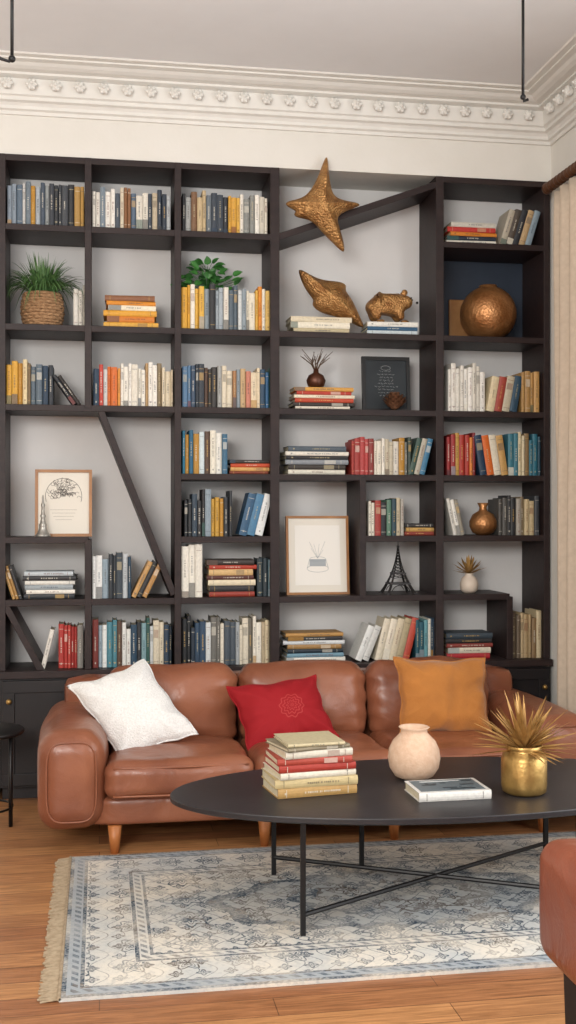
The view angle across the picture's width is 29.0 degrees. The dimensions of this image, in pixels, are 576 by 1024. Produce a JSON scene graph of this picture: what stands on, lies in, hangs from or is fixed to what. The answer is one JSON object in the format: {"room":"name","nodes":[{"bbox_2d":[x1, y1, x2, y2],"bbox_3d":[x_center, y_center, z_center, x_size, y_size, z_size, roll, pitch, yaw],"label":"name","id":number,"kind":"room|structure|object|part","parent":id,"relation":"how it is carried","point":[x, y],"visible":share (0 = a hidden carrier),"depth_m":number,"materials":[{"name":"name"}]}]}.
{"room":"living room","nodes":[
{"label":"living room","id":0,"kind":"room"},
{"bbox_2d":[0,114,550,661],"bbox_3d":[-1.093,-0.360,5.474,4.870,3.420,0.400,0,0,-10],"label":"wall","id":1,"kind":"structure","parent":0,"point":[381,254],"depth_m":5.65,"materials":[{"name":"paint"}]},
{"bbox_2d":[0,789,575,1023],"bbox_3d":[-0.401,1.400,1.530,5.120,0.100,8.410,0,0,-10],"label":"floor","id":2,"kind":"structure","parent":0,"point":[30,849],"depth_m":3.21,"materials":[{"name":"brown wood"}]},
{"bbox_2d":[0,722,23,826],"bbox_3d":[-1.309,1.143,4.799,0.340,0.415,0.340,0,0,-10],"label":"side table","id":3,"kind":"object","parent":2,"relation":"on","point":[7,730],"visible":1,"depth_m":4.78,"materials":[{"name":"black metal"}]},
{"bbox_2d":[0,153,552,798],"bbox_3d":[-0.030,-0.165,5.555,2.725,3.030,0.375,0,0,-10],"label":"bookshelf","id":4,"kind":"object","parent":2,"relation":"on","point":[448,271],"visible":0.43,"depth_m":5.50,"materials":[{"name":"brown wood"}]},
{"bbox_2d":[6,564,23,599],"bbox_3d":[-1.315,0.330,5.328,0.097,0.166,0.155,0,0,-10],"label":"leaning books","id":5,"kind":"object","parent":4,"relation":"on","point":[12,580],"visible":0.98,"depth_m":5.26,"materials":[{"name":"orange paper"}]},
{"bbox_2d":[7,359,53,404],"bbox_3d":[-1.234,-0.614,5.351,0.215,0.213,0.181,0,0,-10],"label":"books","id":6,"kind":"object","parent":4,"relation":"in","point":[26,384],"visible":0.94,"depth_m":5.28,"materials":[{"name":"paper"}]},
{"bbox_2d":[35,496,50,536],"bbox_3d":[-1.165,0.018,5.300,0.074,0.200,0.074,0,0,-10],"label":"candlestick","id":7,"kind":"object","parent":4,"relation":"on","point":[42,532],"visible":1,"depth_m":5.29,"materials":[{"name":"silver metal"}]},
{"bbox_2d":[7,181,83,225],"bbox_3d":[-1.161,-1.459,5.365,0.355,0.208,0.181,0,0,-10],"label":"books","id":8,"kind":"object","parent":4,"relation":"in","point":[51,204],"visible":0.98,"depth_m":5.28,"materials":[{"name":"multicoloured paper"}]},
{"bbox_2d":[7,251,83,324],"bbox_3d":[-1.155,-1.073,5.337,0.360,0.377,0.311,0,0,-10],"label":"potted grass plant","id":9,"kind":"object","parent":4,"relation":"on","point":[42,303],"visible":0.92,"depth_m":5.29,"materials":[{"name":"plant"}]},
{"bbox_2d":[42,626,55,668],"bbox_3d":[-1.151,0.649,5.356,0.065,0.188,0.155,0,0,-10],"label":"leaning books","id":10,"kind":"object","parent":4,"relation":"on","point":[52,630],"visible":1,"depth_m":5.28,"materials":[{"name":"white paper"}]},
{"bbox_2d":[23,570,77,598],"bbox_3d":[-1.143,0.348,5.373,0.255,0.129,0.174,0,0,-10],"label":"book stack","id":11,"kind":"object","parent":4,"relation":"in","point":[39,584],"visible":1,"depth_m":5.29,"materials":[{"name":"white paper"}]},
{"bbox_2d":[35,469,91,536],"bbox_3d":[-1.084,-0.043,5.389,0.270,0.326,0.049,0,0,-10],"label":"print","id":12,"kind":"object","parent":4,"relation":"on","point":[67,494],"visible":1,"depth_m":5.39,"materials":[{"name":"white paper"}]},
{"bbox_2d":[53,374,80,404],"bbox_3d":[-1.064,-0.580,5.370,0.132,0.146,0.155,0,0,-10],"label":"leaning books","id":13,"kind":"object","parent":4,"relation":"on","point":[59,380],"visible":0.94,"depth_m":5.30,"materials":[{"name":"black paper"}]},
{"bbox_2d":[59,621,83,667],"bbox_3d":[-1.047,0.638,5.385,0.116,0.210,0.174,0,0,-10],"label":"books","id":14,"kind":"object","parent":4,"relation":"in","point":[71,637],"visible":1,"depth_m":5.31,"materials":[{"name":"red paper"}]},
{"bbox_2d":[73,285,84,324],"bbox_3d":[-1.007,-0.984,5.385,0.054,0.198,0.149,0,0,-10],"label":"books","id":15,"kind":"object","parent":4,"relation":"in","point":[78,318],"visible":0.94,"depth_m":5.32,"materials":[{"name":"white paper"}]},
{"bbox_2d":[92,552,130,598],"bbox_3d":[-0.856,0.304,5.411,0.182,0.218,0.174,0,0,-10],"label":"books","id":16,"kind":"object","parent":4,"relation":"in","point":[119,563],"visible":1,"depth_m":5.33,"materials":[{"name":"paper"}]},
{"bbox_2d":[103,295,157,326],"bbox_3d":[-0.766,-0.963,5.436,0.266,0.154,0.175,0,0,-10],"label":"book stack","id":17,"kind":"object","parent":4,"relation":"in","point":[121,310],"visible":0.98,"depth_m":5.36,"materials":[{"name":"orange paper"}]},
{"bbox_2d":[92,187,169,229],"bbox_3d":[-0.763,-1.455,5.428,0.371,0.200,0.177,0,0,-10],"label":"books","id":18,"kind":"object","parent":4,"relation":"in","point":[125,209],"visible":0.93,"depth_m":5.34,"materials":[{"name":"paper"}]},
{"bbox_2d":[92,615,171,667],"bbox_3d":[-0.760,0.626,5.429,0.378,0.235,0.177,0,0,-10],"label":"books","id":19,"kind":"object","parent":4,"relation":"in","point":[119,644],"visible":0.95,"depth_m":5.35,"materials":[{"name":"multicoloured paper"}]},
{"bbox_2d":[93,362,172,405],"bbox_3d":[-0.755,-0.614,5.429,0.378,0.214,0.176,0,0,-10],"label":"books","id":20,"kind":"object","parent":4,"relation":"in","point":[130,385],"visible":0.97,"depth_m":5.35,"materials":[{"name":"white paper"}]},
{"bbox_2d":[131,560,159,597],"bbox_3d":[-0.689,0.324,5.434,0.152,0.179,0.155,0,0,-10],"label":"leaning books","id":21,"kind":"object","parent":4,"relation":"on","point":[150,570],"visible":0.97,"depth_m":5.36,"materials":[{"name":"paper"}]},
{"bbox_2d":[181,543,201,597],"bbox_3d":[-0.477,0.285,5.470,0.101,0.257,0.161,0,0,-10],"label":"books","id":22,"kind":"object","parent":4,"relation":"in","point":[191,555],"visible":0.98,"depth_m":5.40,"materials":[{"name":"white paper"}]},
{"bbox_2d":[181,430,226,473],"bbox_3d":[-0.416,-0.291,5.488,0.218,0.212,0.173,0,0,-10],"label":"books","id":23,"kind":"object","parent":4,"relation":"in","point":[205,452],"visible":0.98,"depth_m":5.41,"materials":[{"name":"multicoloured paper"}]},
{"bbox_2d":[170,256,242,289],"bbox_3d":[-0.401,-1.079,5.569,0.371,0.388,0.208,0,0,-10],"label":"leafy plant","id":24,"kind":"object","parent":4,"relation":"on","point":[209,274],"visible":0.62,"depth_m":5.56,"materials":[{"name":"green plant"}]},
{"bbox_2d":[182,489,231,535],"bbox_3d":[-0.401,0.004,5.493,0.231,0.228,0.183,0,0,-10],"label":"books","id":25,"kind":"object","parent":4,"relation":"in","point":[205,516],"visible":0.99,"depth_m":5.41,"materials":[{"name":"multicoloured paper"}]},
{"bbox_2d":[181,190,266,233],"bbox_3d":[-0.318,-1.458,5.502,0.416,0.205,0.171,0,0,-10],"label":"books","id":26,"kind":"object","parent":4,"relation":"in","point":[213,212],"visible":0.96,"depth_m":5.43,"materials":[{"name":"multicoloured paper"}]},
{"bbox_2d":[181,613,268,664],"bbox_3d":[-0.310,0.623,5.507,0.433,0.240,0.176,0,0,-10],"label":"books","id":27,"kind":"object","parent":4,"relation":"in","point":[245,640],"visible":0.94,"depth_m":5.43,"materials":[{"name":"multicoloured paper"}]},
{"bbox_2d":[181,284,268,329],"bbox_3d":[-0.312,-0.996,5.503,0.438,0.221,0.172,0,0,-10],"label":"books","id":28,"kind":"object","parent":4,"relation":"in","point":[201,308],"visible":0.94,"depth_m":5.43,"materials":[{"name":"multicoloured paper"}]},
{"bbox_2d":[181,364,269,407],"bbox_3d":[-0.311,-0.613,5.508,0.433,0.211,0.180,0,0,-10],"label":"books","id":29,"kind":"object","parent":4,"relation":"in","point":[201,386],"visible":0.93,"depth_m":5.43,"materials":[{"name":"multicoloured paper"}]},
{"bbox_2d":[205,558,256,596],"bbox_3d":[-0.287,0.323,5.517,0.245,0.179,0.174,0,0,-10],"label":"book stack","id":30,"kind":"object","parent":4,"relation":"in","point":[225,577],"visible":1,"depth_m":5.44,"materials":[{"name":"multicoloured paper"}]},
{"bbox_2d":[227,460,268,473],"bbox_3d":[-0.198,-0.220,5.532,0.216,0.069,0.173,0,0,-10],"label":"book stack","id":31,"kind":"object","parent":4,"relation":"in","point":[235,466],"visible":0.95,"depth_m":5.45,"materials":[{"name":"paper"}]},
{"bbox_2d":[235,493,269,535],"bbox_3d":[-0.171,0.012,5.521,0.165,0.212,0.155,0,0,-10],"label":"leaning books","id":32,"kind":"object","parent":4,"relation":"on","point":[255,507],"visible":1,"depth_m":5.45,"materials":[{"name":"blue paper"}]},
{"bbox_2d":[253,557,269,595],"bbox_3d":[-0.128,0.319,5.526,0.067,0.189,0.152,0,0,-10],"label":"books","id":33,"kind":"object","parent":4,"relation":"in","point":[261,574],"visible":1,"depth_m":5.46,"materials":[{"name":"blue paper"}]},
{"bbox_2d":[279,629,344,660],"bbox_3d":[0.118,0.670,5.586,0.313,0.144,0.178,0,0,-10],"label":"book stack","id":34,"kind":"object","parent":4,"relation":"in","point":[318,644],"visible":0.96,"depth_m":5.51,"materials":[{"name":"multicoloured paper"}]},
{"bbox_2d":[279,446,348,473],"bbox_3d":[0.128,-0.255,5.588,0.328,0.139,0.179,0,0,-10],"label":"book stack","id":35,"kind":"object","parent":4,"relation":"in","point":[294,459],"visible":0.98,"depth_m":5.51,"materials":[{"name":"paper"}]},
{"bbox_2d":[285,516,349,594],"bbox_3d":[0.148,0.217,5.601,0.320,0.395,0.055,0,0,-10],"label":"framed sketch","id":36,"kind":"object","parent":4,"relation":"on","point":[317,547],"visible":1,"depth_m":5.60,"materials":[{"name":"white paper"}]},
{"bbox_2d":[285,316,351,332],"bbox_3d":[0.152,-0.925,5.592,0.309,0.079,0.175,0,0,-10],"label":"book stack","id":37,"kind":"object","parent":4,"relation":"in","point":[293,323],"visible":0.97,"depth_m":5.51,"materials":[{"name":"beige paper"}]},
{"bbox_2d":[299,270,362,326],"bbox_3d":[0.216,-1.064,5.563,0.311,0.277,0.160,0,0,-29],"label":"shell sculpture","id":38,"kind":"object","parent":37,"relation":"on","point":[332,298],"visible":0.98,"depth_m":5.52,"materials":[{"name":"gold metal"}]},
{"bbox_2d":[288,387,354,408],"bbox_3d":[0.166,-0.562,5.594,0.313,0.109,0.171,0,0,-10],"label":"book stack","id":39,"kind":"object","parent":4,"relation":"in","point":[301,397],"visible":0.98,"depth_m":5.52,"materials":[{"name":"paper"}]},
{"bbox_2d":[302,350,331,386],"bbox_3d":[0.143,-0.716,5.584,0.150,0.197,0.098,0,0,-34],"label":"vase","id":40,"kind":"object","parent":39,"relation":"on","point":[315,379],"visible":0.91,"depth_m":5.56,"materials":[{"name":"brown ceramic"}]},
{"bbox_2d":[286,157,358,250],"bbox_3d":[0.171,-1.504,5.445,0.366,0.458,0.144,0,0,-10],"label":"sculpture","id":41,"kind":"object","parent":4,"relation":"on","point":[320,206],"visible":1,"depth_m":5.41,"materials":[{"name":"gold metal"}]},
{"bbox_2d":[349,622,380,660],"bbox_3d":[0.388,0.652,5.616,0.134,0.183,0.155,0,0,-10],"label":"leaning books","id":42,"kind":"object","parent":4,"relation":"on","point":[366,637],"visible":1,"depth_m":5.55,"materials":[{"name":"white paper"}]},
{"bbox_2d":[345,437,410,474],"bbox_3d":[0.453,-0.280,5.632,0.307,0.190,0.173,0,0,-10],"label":"books","id":43,"kind":"object","parent":4,"relation":"in","point":[370,456],"visible":0.96,"depth_m":5.55,"materials":[{"name":"multicoloured paper"}]},
{"bbox_2d":[366,498,403,535],"bbox_3d":[0.477,0.023,5.635,0.183,0.189,0.167,0,0,-10],"label":"books","id":44,"kind":"object","parent":4,"relation":"in","point":[385,517],"visible":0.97,"depth_m":5.57,"materials":[{"name":"multicoloured paper"}]},
{"bbox_2d":[361,356,410,409],"bbox_3d":[0.498,-0.648,5.675,0.250,0.286,0.046,0,0,-10],"label":"art","id":45,"kind":"object","parent":4,"relation":"on","point":[380,376],"visible":0.88,"depth_m":5.67,"materials":[{"name":"black metal"}]},
{"bbox_2d":[361,321,417,333],"bbox_3d":[0.513,-0.918,5.653,0.266,0.064,0.173,0,0,-10],"label":"book stack","id":46,"kind":"object","parent":4,"relation":"in","point":[368,327],"visible":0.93,"depth_m":5.57,"materials":[{"name":"white paper"}]},
{"bbox_2d":[365,290,417,321],"bbox_3d":[0.521,-1.033,5.634,0.263,0.170,0.125,0,0,-10],"label":"bear figurine","id":47,"kind":"object","parent":46,"relation":"on","point":[393,306],"visible":0.99,"depth_m":5.59,"materials":[{"name":"gold metal"}]},
{"bbox_2d":[370,614,418,659],"bbox_3d":[0.531,0.635,5.640,0.227,0.217,0.155,0,0,-10],"label":"leaning books","id":48,"kind":"object","parent":4,"relation":"on","point":[396,635],"visible":0.92,"depth_m":5.57,"materials":[{"name":"beige paper"}]},
{"bbox_2d":[382,392,406,409],"bbox_3d":[0.534,-0.556,5.593,0.128,0.089,0.130,0,0,-10],"label":"pinecone","id":49,"kind":"object","parent":4,"relation":"on","point":[394,400],"visible":1,"depth_m":5.56,"materials":[{"name":"brown plant"}]},
{"bbox_2d":[378,545,417,594],"bbox_3d":[0.559,0.279,5.662,0.165,0.273,0.165,0,0,-10],"label":"figurine","id":50,"kind":"object","parent":4,"relation":"on","point":[392,573],"visible":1,"depth_m":5.65,"materials":[{"name":"black metal"}]},
{"bbox_2d":[404,523,433,534],"bbox_3d":[0.649,0.088,5.676,0.162,0.059,0.170,0,0,-10],"label":"book stack","id":51,"kind":"object","parent":4,"relation":"in","point":[409,528],"visible":0.94,"depth_m":5.60,"materials":[{"name":"multicoloured paper"}]},
{"bbox_2d":[409,438,432,474],"bbox_3d":[0.654,-0.279,5.661,0.126,0.188,0.155,0,0,-10],"label":"leaning books","id":52,"kind":"object","parent":4,"relation":"on","point":[420,447],"visible":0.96,"depth_m":5.59,"materials":[{"name":"multicoloured paper"}]},
{"bbox_2d":[409,615,433,657],"bbox_3d":[0.680,0.638,5.673,0.112,0.210,0.176,0,0,-10],"label":"books","id":53,"kind":"object","parent":4,"relation":"in","point":[423,643],"visible":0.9,"depth_m":5.60,"materials":[{"name":"teal paper"}]},
{"bbox_2d":[444,498,463,534],"bbox_3d":[0.831,0.024,5.691,0.097,0.188,0.155,0,0,-10],"label":"leaning books","id":54,"kind":"object","parent":4,"relation":"on","point":[453,525],"visible":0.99,"depth_m":5.62,"materials":[{"name":"white paper"}]},
{"bbox_2d":[448,300,468,335],"bbox_3d":[0.931,-1.002,5.884,0.170,0.235,0.029,0,0,-10],"label":"wooden board","id":55,"kind":"object","parent":4,"relation":"on","point":[455,327],"visible":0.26,"depth_m":5.87,"materials":[{"name":"brown wood"}]},
{"bbox_2d":[444,433,474,474],"bbox_3d":[0.862,-0.293,5.711,0.150,0.217,0.180,0,0,-10],"label":"books","id":56,"kind":"object","parent":4,"relation":"in","point":[459,450],"visible":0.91,"depth_m":5.63,"materials":[{"name":"red paper"}]},
{"bbox_2d":[444,363,484,410],"bbox_3d":[0.890,-0.630,5.711,0.196,0.246,0.179,0,0,-10],"label":"books","id":57,"kind":"object","parent":4,"relation":"in","point":[464,386],"visible":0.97,"depth_m":5.63,"materials":[{"name":"white paper"}]},
{"bbox_2d":[444,629,492,657],"bbox_3d":[0.903,0.678,5.719,0.252,0.129,0.174,0,0,-10],"label":"book stack","id":58,"kind":"object","parent":4,"relation":"in","point":[457,643],"visible":0.94,"depth_m":5.64,"materials":[{"name":"multicoloured paper"}]},
{"bbox_2d":[460,573,477,592],"bbox_3d":[0.926,0.363,5.704,0.096,0.100,0.096,0,0,-10],"label":"vase","id":59,"kind":"object","parent":4,"relation":"on","point":[468,583],"visible":1,"depth_m":5.67,"materials":[{"name":"white ceramic"}]},
{"bbox_2d":[455,555,483,572],"bbox_3d":[0.924,0.266,5.714,0.162,0.096,0.164,0,0,30],"label":"dried flower","id":60,"kind":"object","parent":59,"relation":"in","point":[468,565],"visible":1,"depth_m":5.69,"materials":[{"name":"brown plant"}]},
{"bbox_2d":[444,222,496,243],"bbox_3d":[0.918,-1.410,5.721,0.265,0.109,0.176,0,0,-10],"label":"book stack","id":61,"kind":"object","parent":4,"relation":"in","point":[454,231],"visible":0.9,"depth_m":5.64,"materials":[{"name":"paper"}]},
{"bbox_2d":[469,503,496,534],"bbox_3d":[1.000,0.035,5.717,0.140,0.165,0.140,0,0,-10],"label":"bud vase","id":62,"kind":"object","parent":4,"relation":"on","point":[482,522],"visible":0.98,"depth_m":5.67,"materials":[{"name":"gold metal"}]},
{"bbox_2d":[460,284,516,336],"bbox_3d":[1.034,-1.027,5.763,0.290,0.284,0.290,0,0,-10],"label":"copper vase","id":63,"kind":"object","parent":4,"relation":"on","point":[488,310],"visible":0.84,"depth_m":5.66,"materials":[{"name":"brown metal"}]},
{"bbox_2d":[474,434,507,474],"bbox_3d":[1.018,-0.289,5.722,0.180,0.209,0.155,0,0,-10],"label":"leaning books","id":64,"kind":"object","parent":4,"relation":"on","point":[490,459],"visible":0.91,"depth_m":5.65,"materials":[{"name":"paper"}]},
{"bbox_2d":[485,375,521,411],"bbox_3d":[1.088,-0.601,5.734,0.192,0.188,0.155,0,0,-10],"label":"leaning books","id":65,"kind":"object","parent":4,"relation":"on","point":[502,394],"visible":0.91,"depth_m":5.66,"materials":[{"name":"multicoloured paper"}]},
{"bbox_2d":[488,495,538,534],"bbox_3d":[1.164,0.017,5.755,0.213,0.203,0.178,0,0,-10],"label":"books","id":66,"kind":"object","parent":4,"relation":"in","point":[513,515],"visible":1,"depth_m":5.68,"materials":[{"name":"grey paper"}]},
{"bbox_2d":[495,209,539,244],"bbox_3d":[1.170,-1.449,5.748,0.218,0.188,0.155,0,0,-10],"label":"leaning books","id":67,"kind":"object","parent":4,"relation":"on","point":[516,226],"visible":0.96,"depth_m":5.68,"materials":[{"name":"paper"}]},
{"bbox_2d":[502,432,539,475],"bbox_3d":[1.193,-0.296,5.760,0.175,0.222,0.174,0,0,-10],"label":"books","id":68,"kind":"object","parent":4,"relation":"in","point":[522,451],"visible":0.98,"depth_m":5.68,"materials":[{"name":"teal paper"}]},
{"bbox_2d":[512,371,538,411],"bbox_3d":[1.223,-0.612,5.758,0.095,0.211,0.161,0,0,-10],"label":"books","id":69,"kind":"object","parent":4,"relation":"in","point":[528,401],"visible":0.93,"depth_m":5.68,"materials":[{"name":"yellow paper"}]},
{"bbox_2d":[513,608,540,657],"bbox_3d":[1.203,0.623,5.764,0.154,0.239,0.183,0,0,-10],"label":"books","id":70,"kind":"object","parent":4,"relation":"in","point":[527,625],"visible":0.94,"depth_m":5.69,"materials":[{"name":"beige paper"}]},
{"bbox_2d":[37,831,575,1003],"bbox_3d":[0.352,1.343,3.882,2.330,0.014,1.286,0,0,-10],"label":"rug","id":71,"kind":"object","parent":2,"relation":"on","point":[178,922],"visible":1,"depth_m":3.69,"materials":[{"name":"beige fabric"}]},
{"bbox_2d":[170,757,575,935],"bbox_3d":[0.520,1.147,3.912,1.860,0.384,0.840,0,0,-10],"label":"coffee table","id":72,"kind":"object","parent":71,"relation":"on","point":[381,798],"visible":0.8,"depth_m":3.70,"materials":[{"name":"black metal"}]},
{"bbox_2d":[261,731,357,798],"bbox_3d":[0.071,0.865,3.835,0.302,0.178,0.215,0,0,-19],"label":"book stack","id":73,"kind":"object","parent":72,"relation":"on","point":[316,763],"visible":1,"depth_m":3.75,"materials":[{"name":"multicoloured paper"}]},
{"bbox_3d":[0.562,1.158,3.934,1.166,0.362,0.646,0,0,-10],"label":"frame","id":74,"kind":"part","parent":72,"relation":"part of","materials":[{"name":"black metal"}]},
{"bbox_2d":[388,724,439,780],"bbox_3d":[0.452,0.862,4.001,0.188,0.186,0.188,0,0,-10],"label":"ceramic vase","id":75,"kind":"object","parent":72,"relation":"on","point":[413,754],"visible":0.98,"depth_m":3.94,"materials":[{"name":"beige ceramic"}]},
{"bbox_2d":[404,778,491,801],"bbox_3d":[0.538,0.939,3.771,0.250,0.031,0.174,0,0,-11],"label":"hardcover book","id":76,"kind":"object","parent":72,"relation":"on","point":[435,790],"visible":1,"depth_m":3.71,"materials":[{"name":"white paper"}]},
{"bbox_2d":[469,693,575,796],"bbox_3d":[0.798,0.785,3.801,0.364,0.340,0.377,0,0,35],"label":"leaf plant","id":77,"kind":"object","parent":72,"relation":"on","point":[523,761],"visible":1,"depth_m":3.75,"materials":[{"name":"gold metal"}]},
{"bbox_2d":[37,655,575,853],"bbox_3d":[0.094,1.011,4.923,2.336,0.678,0.911,0,0,-10],"label":"leather sofa","id":78,"kind":"object","parent":2,"relation":"on","point":[83,782],"visible":0.54,"depth_m":4.66,"materials":[{"name":"brown leather"}]},
{"bbox_3d":[-0.912,1.053,4.756,0.295,0.419,0.886,0,0,-10],"label":"arm","id":79,"kind":"part","parent":78,"relation":"part of","materials":[{"name":"leather"}]},
{"bbox_2d":[66,659,198,750],"bbox_3d":[-0.655,0.836,4.709,0.532,0.398,0.257,0,0,-16],"label":"pillow","id":80,"kind":"object","parent":78,"relation":"on","point":[132,709],"visible":0.94,"depth_m":4.65,"materials":[{"name":"white fabric"}]},
{"bbox_2d":[110,662,237,737],"bbox_3d":[-0.525,0.868,5.009,0.600,0.379,0.273,0,-9,-10],"label":"cushion","id":81,"kind":"object","parent":78,"relation":"on","point":[198,690],"depth_m":4.93,"materials":[{"name":"leather"}]},
{"bbox_2d":[104,735,253,799],"bbox_3d":[-0.471,1.064,4.702,0.604,0.198,0.649,0,-2,-10],"label":"seat cushion","id":82,"kind":"object","parent":78,"relation":"on","point":[152,772],"depth_m":4.42,"materials":[{"name":"leather"}]},
{"bbox_2d":[226,674,339,749],"bbox_3d":[-0.021,0.871,4.850,0.475,0.300,0.213,0,0,-14],"label":"pillow","id":83,"kind":"object","parent":78,"relation":"on","point":[293,705],"visible":0.91,"depth_m":4.79,"materials":[{"name":"red fabric"}]},
{"bbox_3d":[0.031,1.000,5.279,2.140,0.505,0.186,0,0,-10],"label":"frame","id":84,"kind":"part","parent":78,"relation":"part of","materials":[{"name":"leather"}]},
{"bbox_2d":[237,659,366,737],"bbox_3d":[0.061,0.868,5.112,0.603,0.379,0.285,0,-9,-10],"label":"cushion","id":85,"kind":"object","parent":78,"relation":"on","point":[341,684],"depth_m":5.03,"materials":[{"name":"leather"}]},
{"bbox_2d":[240,731,388,769],"bbox_3d":[0.115,1.066,4.800,0.600,0.200,0.658,0,-2,-10],"label":"seat cushion","id":86,"kind":"object","parent":78,"relation":"on","point":[365,747],"depth_m":4.65,"materials":[{"name":"leather"}]},
{"bbox_2d":[364,655,488,732],"bbox_3d":[0.645,0.865,5.208,0.596,0.384,0.284,0,-9,-10],"label":"cushion","id":87,"kind":"object","parent":78,"relation":"on","point":[382,698],"depth_m":5.09,"materials":[{"name":"leather"}]},
{"bbox_2d":[370,729,505,756],"bbox_3d":[0.700,1.064,4.900,0.595,0.198,0.654,0,-2,-10],"label":"seat cushion","id":88,"kind":"object","parent":78,"relation":"on","point":[465,743],"depth_m":4.77,"materials":[{"name":"leather"}]},
{"bbox_2d":[393,656,491,732],"bbox_3d":[0.695,0.828,5.004,0.436,0.356,0.217,0,0,-8],"label":"pillow","id":89,"kind":"object","parent":78,"relation":"on","point":[440,695],"visible":0.88,"depth_m":4.94,"materials":[{"name":"fabric"}]},
{"bbox_3d":[1.095,1.054,5.094,0.303,0.412,0.887,0,0,-10],"label":"arm","id":90,"kind":"part","parent":78,"relation":"part of","materials":[{"name":"leather"}]},
{"bbox_2d":[539,838,575,1023],"bbox_3d":[1.106,0.921,2.439,0.892,0.857,0.825,0,0,-10],"label":"leather armchair","id":91,"kind":"object","parent":2,"relation":"on","point":[557,870],"visible":1,"depth_m":2.62,"materials":[{"name":"brown leather"}]},
{"bbox_2d":[0,0,575,84],"bbox_3d":[-0.401,-2.120,1.530,5.120,0.100,8.410,0,0,-10],"label":"ceiling","id":92,"kind":"structure","parent":0,"point":[457,40],"depth_m":4.81,"materials":[{"name":"paint"}]},
{"bbox_2d":[0,0,15,62],"bbox_3d":[-1.019,-1.832,3.955,0.188,0.475,0.110,0,0,-10],"label":"pendant rod","id":93,"kind":"object","parent":92,"relation":"hanging from","point":[11,58],"visible":1,"depth_m":3.96,"materials":[{"name":"black metal"}]},
{"bbox_2d":[520,0,528,101],"bbox_3d":[0.902,-1.821,4.280,0.110,0.497,0.110,0,0,-10],"label":"pendant rod","id":94,"kind":"object","parent":92,"relation":"hanging from","point":[523,96],"visible":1,"depth_m":4.28,"materials":[{"name":"black metal"}]},
{"bbox_2d":[550,126,575,704],"bbox_3d":[2.050,-0.360,1.944,0.150,3.420,8.410,0,0,-10],"label":"wall","id":95,"kind":"structure","parent":0,"point":[563,152],"depth_m":5.65,"materials":[{"name":"paint"}]},
{"bbox_2d":[0,33,575,145],"bbox_3d":[-0.392,-1.968,1.328,4.870,0.205,8.010,0,0,-10],"label":"trim","id":96,"kind":"structure","parent":95,"relation":"attached to","point":[36,83],"depth_m":5.34,"materials":[{"name":"paint"}]},
{"bbox_2d":[542,161,575,194],"bbox_3d":[1.660,-1.615,3.511,0.095,0.060,4.230,0,0,-10],"label":"curtain rod","id":97,"kind":"object","parent":95,"relation":"attached to","point":[547,188],"depth_m":5.38,"materials":[{"name":"brown wood"}]},
{"bbox_2d":[553,177,575,713],"bbox_3d":[1.401,-0.125,5.030,0.068,2.910,0.953,0,0,-10],"label":"curtain","id":98,"kind":"object","parent":95,"relation":"hanging from","point":[564,224],"visible":0.87,"depth_m":5.38,"materials":[{"name":"fabric"}]}
]}

